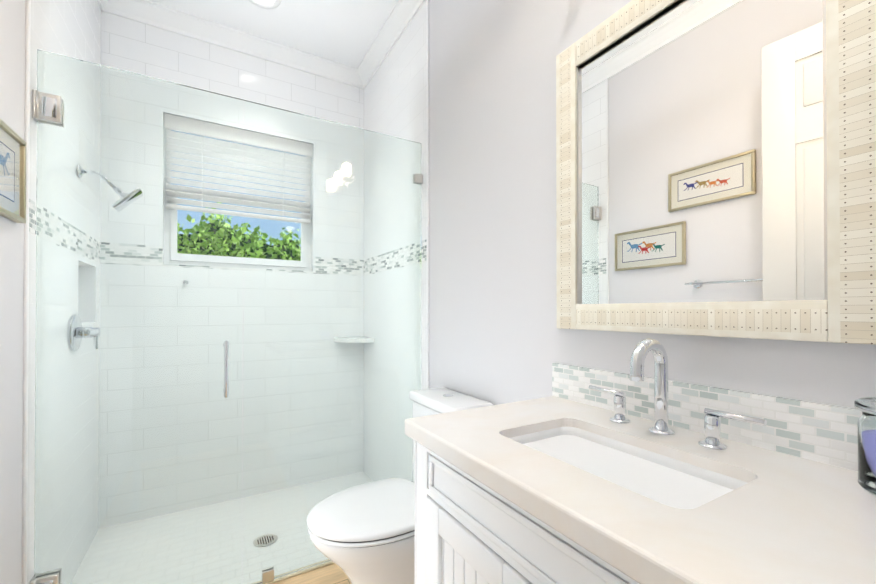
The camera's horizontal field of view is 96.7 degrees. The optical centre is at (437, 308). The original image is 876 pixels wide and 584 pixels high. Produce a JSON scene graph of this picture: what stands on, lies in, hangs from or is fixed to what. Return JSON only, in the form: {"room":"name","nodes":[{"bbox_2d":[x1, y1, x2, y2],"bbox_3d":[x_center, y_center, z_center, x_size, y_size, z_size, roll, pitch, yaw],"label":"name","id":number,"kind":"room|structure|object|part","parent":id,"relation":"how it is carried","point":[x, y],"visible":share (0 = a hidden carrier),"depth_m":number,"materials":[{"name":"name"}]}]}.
{"room":"bathroom","nodes":[
{"label":"bathroom","id":0,"kind":"room"},
{"bbox_2d":[0,0,25,583],"bbox_3d":[-0.818,-0.259,0.409,0.001,2.800,1.880,0,0,-30],"label":"wall","id":1,"kind":"structure","parent":0,"point":[12,64],"depth_m":1.14,"materials":[{"name":"white paint"}]},
{"bbox_2d":[0,119,25,222],"bbox_3d":[-1.136,-0.378,0.976,0.020,0.245,0.440,0,0,-30],"label":"picture","id":2,"kind":"object","parent":1,"relation":"attached to","point":[12,175],"visible":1,"depth_m":1.11,"materials":[{"name":"beige paper"}]},
{"bbox_2d":[0,128,19,215],"bbox_3d":[-1.140,-0.378,0.974,0.010,0.217,0.412,0,0,-30],"label":"art","id":3,"kind":"object","parent":2,"relation":"on","point":[9,140],"depth_m":1.09},
{"bbox_3d":[-1.136,-0.493,0.977,0.020,0.014,0.440,0,0,-30],"label":"frame","id":4,"kind":"part","parent":2,"relation":"part of","materials":[{"name":"beige"}]},
{"bbox_3d":[-1.136,-0.262,0.976,0.020,0.014,0.440,0,0,-30],"label":"frame","id":5,"kind":"part","parent":2,"relation":"part of","materials":[{"name":"beige"}]},
{"bbox_3d":[-1.244,-0.377,1.160,0.020,0.217,0.014,0,0,-30],"label":"frame","id":6,"kind":"part","parent":2,"relation":"part of","materials":[{"name":"beige"}]},
{"bbox_2d":[22,0,30,583],"bbox_3d":[-1.288,-0.214,1.218,0.009,2.720,0.016,0,0,-30],"label":"trim","id":7,"kind":"structure","parent":1,"relation":"attached to","point":[26,307],"depth_m":1.21,"materials":[{"name":"white wood"}]},
{"bbox_2d":[27,234,35,583],"bbox_3d":[-1.532,0.456,1.626,0.001,1.386,0.950,0,0,-30],"label":"shower wall tile","id":8,"kind":"structure","parent":1,"relation":"attached to","point":[31,408],"depth_m":1.27,"materials":[{"name":"white tile"}]},
{"bbox_2d":[29,0,100,201],"bbox_3d":[-1.532,-1.000,1.635,0.001,1.303,0.950,0,0,-30],"label":"shower wall tile","id":9,"kind":"structure","parent":1,"relation":"attached to","point":[70,28],"depth_m":1.50,"materials":[{"name":"white tile"}]},
{"bbox_2d":[97,0,107,11],"bbox_3d":[-1.038,-1.613,0.867,0.075,0.085,2.780,0,0,-30],"label":"crown molding","id":10,"kind":"structure","parent":1,"relation":"attached to","point":[102,3],"depth_m":2.02,"materials":[{"name":"white paint"}]},
{"bbox_2d":[101,11,363,128],"bbox_3d":[-1.150,-0.995,2.408,1.440,1.303,0.001,0,0,-30],"label":"wall tile","id":11,"kind":"structure","parent":0,"point":[128,45],"depth_m":2.33,"materials":[{"name":"white tile"}]},
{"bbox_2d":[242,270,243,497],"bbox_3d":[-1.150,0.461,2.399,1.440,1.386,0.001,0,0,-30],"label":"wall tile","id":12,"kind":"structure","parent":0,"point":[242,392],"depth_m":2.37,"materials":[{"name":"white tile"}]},
{"bbox_2d":[147,0,397,67],"bbox_3d":[-0.449,-1.654,1.212,1.540,0.001,2.880,0,0,-30],"label":"ceiling","id":13,"kind":"structure","parent":0,"point":[345,32],"depth_m":2.23,"materials":[{"name":"white paint"}]},
{"bbox_2d":[101,0,362,88],"bbox_3d":[-1.131,-1.604,2.379,1.440,0.085,0.075,0,0,-30],"label":"crown molding","id":14,"kind":"structure","parent":13,"relation":"attached to","point":[171,20],"depth_m":2.31,"materials":[{"name":"white paint"}]},
{"bbox_2d":[249,0,280,8],"bbox_3d":[-0.925,-1.644,2.046,0.184,0.009,0.184,0,0,-30],"label":"recessed light","id":15,"kind":"object","parent":13,"relation":"in","point":[275,4],"depth_m":2.10,"materials":[{"name":"white paint"}]},
{"bbox_2d":[242,498,350,583],"bbox_3d":[-0.449,1.146,1.195,1.540,0.001,2.880,0,0,-30],"label":"floor","id":16,"kind":"structure","parent":0,"point":[334,573],"depth_m":1.66,"materials":[{"name":"brown wood"}]},
{"bbox_2d":[260,561,333,583],"bbox_3d":[-0.706,1.145,1.635,1.440,0.008,0.040,0,0,-30],"label":"shower curb","id":17,"kind":"object","parent":16,"relation":"on","point":[306,570],"depth_m":1.69,"materials":[{"name":"beige stone"}]},
{"bbox_2d":[29,49,422,583],"bbox_3d":[-0.700,0.144,1.630,1.438,1.991,0.082,0,0,-30],"label":"glass","id":18,"kind":"object","parent":17,"relation":"on","point":[146,322],"visible":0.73,"depth_m":1.52,"materials":[{"name":"clear glass"}]},
{"bbox_3d":[-1.060,0.141,1.435,0.608,1.986,0.010,0,0,-30],"label":"door","id":19,"kind":"part","parent":18,"relation":"part of","materials":[{"name":"clear glass"}]},
{"bbox_3d":[-0.441,0.145,1.796,0.818,1.991,0.010,0,0,-30],"label":"fixed panel","id":20,"kind":"part","parent":18,"relation":"part of","materials":[{"name":"clear glass"}]},
{"bbox_2d":[307,387,492,583],"bbox_3d":[-0.158,0.750,1.466,0.646,0.796,0.388,0,0,-30],"label":"toilet","id":21,"kind":"object","parent":16,"relation":"on","point":[362,533],"visible":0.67,"depth_m":1.32,"materials":[{"name":"white ceramic"}]},
{"bbox_3d":[-0.244,0.749,1.416,0.442,0.015,0.386,0,0,-30],"label":"seat","id":22,"kind":"part","parent":21,"relation":"part of","materials":[{"name":"white plastic"}]},
{"bbox_3d":[-0.241,0.726,1.418,0.454,0.025,0.388,0,0,-30],"label":"lid","id":23,"kind":"part","parent":21,"relation":"part of","materials":[{"name":"white ceramic"}]},
{"bbox_3d":[-0.155,0.954,1.466,0.636,0.386,0.380,0,0,-30],"label":"bowl","id":24,"kind":"part","parent":21,"relation":"part of","materials":[{"name":"white ceramic"}]},
{"bbox_3d":[0.045,0.587,1.586,0.172,0.373,0.356,0,0,-30],"label":"tank","id":25,"kind":"part","parent":21,"relation":"part of","materials":[{"name":"white ceramic"}]},
{"bbox_3d":[0.042,0.379,1.585,0.184,0.042,0.372,0,0,-30],"label":"tank lid","id":26,"kind":"part","parent":21,"relation":"part of","materials":[{"name":"white ceramic"}]},
{"bbox_2d":[405,338,875,583],"bbox_3d":[0.386,0.603,0.664,0.533,1.080,0.985,0,0,-30],"label":"bathroom vanity","id":27,"kind":"object","parent":16,"relation":"on","point":[582,475],"visible":1,"depth_m":0.68,"materials":[{"name":"white"}]},
{"bbox_3d":[0.068,0.726,0.769,0.009,0.458,0.218,0,0,-30],"label":"door panel","id":28,"kind":"part","parent":27,"relation":"part of","materials":[{"name":"white wood"}]},
{"bbox_3d":[0.063,0.468,0.768,0.019,0.058,0.218,0,0,-30],"label":"door rail","id":29,"kind":"part","parent":27,"relation":"part of","materials":[{"name":"white wood"}]},
{"bbox_3d":[0.210,0.427,0.523,0.014,0.014,0.913,0,0,-30],"label":"frame rail","id":30,"kind":"part","parent":27,"relation":"part of","materials":[{"name":"white wood"}]},
{"bbox_3d":[0.208,0.377,0.530,0.012,0.082,0.870,0,0,-30],"label":"apron panel","id":31,"kind":"part","parent":27,"relation":"part of","materials":[{"name":"white wood"}]},
{"bbox_3d":[0.210,0.322,0.524,0.014,0.024,0.913,0,0,-30],"label":"frame rail","id":32,"kind":"part","parent":27,"relation":"part of","materials":[{"name":"white wood"}]},
{"bbox_2d":[588,385,629,423],"bbox_3d":[0.422,0.236,0.964,0.046,0.073,0.108,0,0,-30],"label":"faucet","id":33,"kind":"object","parent":27,"relation":"on","point":[619,417],"depth_m":0.93,"materials":[{"name":"silver metal"}]},
{"bbox_2d":[509,427,746,489],"bbox_3d":[0.326,0.360,0.744,0.270,0.134,0.432,0,0,-30],"label":"sink","id":34,"kind":"object","parent":27,"relation":"in","point":[628,463],"depth_m":0.78,"materials":[{"name":"white ceramic"}]},
{"bbox_2d":[630,338,674,435],"bbox_3d":[0.455,0.168,0.832,0.126,0.208,0.050,0,0,-30],"label":"faucet","id":35,"kind":"object","parent":27,"relation":"on","point":[639,353],"depth_m":0.84,"materials":[{"name":"silver metal"}]},
{"bbox_2d":[698,408,766,450],"bbox_3d":[0.554,0.235,0.737,0.046,0.073,0.108,0,0,-30],"label":"faucet","id":36,"kind":"object","parent":27,"relation":"on","point":[712,420],"depth_m":0.75,"materials":[{"name":"silver metal"}]},
{"bbox_2d":[854,396,875,495],"bbox_3d":[0.674,0.191,0.558,0.106,0.158,0.106,0,0,-30],"label":"jar","id":37,"kind":"object","parent":27,"relation":"on","point":[866,440],"visible":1,"depth_m":0.57,"materials":[{"name":"clear glass"}]},
{"bbox_3d":[0.674,0.132,0.558,0.106,0.040,0.106,0,0,-30],"label":"lid","id":38,"kind":"part","parent":37,"relation":"part of","materials":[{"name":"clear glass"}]},
{"bbox_2d":[429,0,875,407],"bbox_3d":[0.425,-0.254,1.135,0.001,2.800,1.880,0,0,-30],"label":"wall","id":39,"kind":"structure","parent":0,"point":[497,336],"depth_m":1.40,"materials":[{"name":"white paint"}]},
{"bbox_2d":[357,0,424,88],"bbox_3d":[0.140,-1.609,1.556,0.075,0.085,2.780,0,0,-30],"label":"crown molding","id":40,"kind":"structure","parent":39,"relation":"attached to","point":[398,20],"depth_m":2.30,"materials":[{"name":"white paint"}]},
{"bbox_2d":[364,0,426,240],"bbox_3d":[-0.289,-0.995,2.361,0.001,1.303,0.950,0,0,-30],"label":"wall tiles","id":41,"kind":"structure","parent":39,"relation":"attached to","point":[395,96],"depth_m":2.17,"materials":[{"name":"white tile"}]},
{"bbox_2d":[421,262,426,389],"bbox_3d":[-0.289,0.460,2.353,0.001,1.386,0.950,0,0,-30],"label":"wall tiles","id":42,"kind":"structure","parent":39,"relation":"attached to","point":[423,325],"depth_m":1.98,"materials":[{"name":"white tile"}]},
{"bbox_2d":[427,0,428,388],"bbox_3d":[-0.050,-0.209,1.941,0.009,2.720,0.016,0,0,-30],"label":"trim","id":43,"kind":"structure","parent":39,"relation":"attached to","point":[427,194],"depth_m":1.94,"materials":[{"name":"white"}]},
{"bbox_2d":[552,363,861,471],"bbox_3d":[0.612,0.221,0.798,0.011,0.102,0.985,0,0,-30],"label":"backsplash","id":44,"kind":"structure","parent":39,"relation":"attached to","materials":[{"name":"tile"}]},
{"bbox_2d":[556,0,875,344],"bbox_3d":[0.541,-0.353,0.897,0.036,0.825,0.670,0,0,-30],"label":"mirror","id":45,"kind":"object","parent":39,"relation":"attached to","point":[715,168],"visible":0.98,"depth_m":0.81,"materials":[{"name":"beige wood"}]},
{"bbox_3d":[0.391,-0.352,1.155,0.036,0.825,0.072,0,0,-30],"label":"frame","id":46,"kind":"part","parent":45,"relation":"part of","materials":[{"name":"beige wood"}]},
{"bbox_3d":[0.541,-0.730,0.899,0.036,0.072,0.526,0,0,-30],"label":"frame","id":47,"kind":"part","parent":45,"relation":"part of","materials":[{"name":"beige wood"}]},
{"bbox_3d":[0.541,0.023,0.895,0.036,0.072,0.526,0,0,-30],"label":"frame","id":48,"kind":"part","parent":45,"relation":"part of","materials":[{"name":"beige wood"}]},
{"bbox_3d":[0.540,-0.353,0.896,0.004,0.689,0.534,0,0,-30],"label":"glass","id":49,"kind":"part","parent":45,"relation":"part of","materials":[{"name":"clear mirror"}]},
{"bbox_3d":[0.692,-0.355,0.639,0.036,0.825,0.072,0,0,-30],"label":"frame","id":50,"kind":"part","parent":45,"relation":"part of","materials":[{"name":"beige wood"}]},
{"bbox_3d":[-1.218,-0.671,2.442,0.820,0.850,0.130,0,0,-30],"label":"wall","id":51,"kind":"structure","parent":0,"visible":0},
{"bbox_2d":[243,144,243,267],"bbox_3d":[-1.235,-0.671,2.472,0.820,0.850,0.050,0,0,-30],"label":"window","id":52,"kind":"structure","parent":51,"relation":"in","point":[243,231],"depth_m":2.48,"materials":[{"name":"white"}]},
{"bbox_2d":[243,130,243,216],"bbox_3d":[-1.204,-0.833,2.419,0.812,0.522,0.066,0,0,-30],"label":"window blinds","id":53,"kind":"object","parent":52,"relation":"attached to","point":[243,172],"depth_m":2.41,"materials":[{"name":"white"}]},
{"label":"outside","id":54,"kind":"structure","parent":0,"visible":0},
{"bbox_2d":[29,199,35,235],"bbox_3d":[-1.532,-0.293,1.630,0.001,0.112,0.950,0,0,-30],"label":"band","id":55,"kind":"object","parent":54,"point":[32,217],"visible":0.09,"depth_m":1.27,"materials":[{"name":"tile"}]},
{"bbox_2d":[421,239,426,262],"bbox_3d":[-0.289,-0.288,2.357,0.001,0.112,0.950,0,0,-30],"label":"band","id":56,"kind":"object","parent":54,"point":[423,250],"visible":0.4,"depth_m":1.98,"materials":[{"name":"tile"}]}
]}

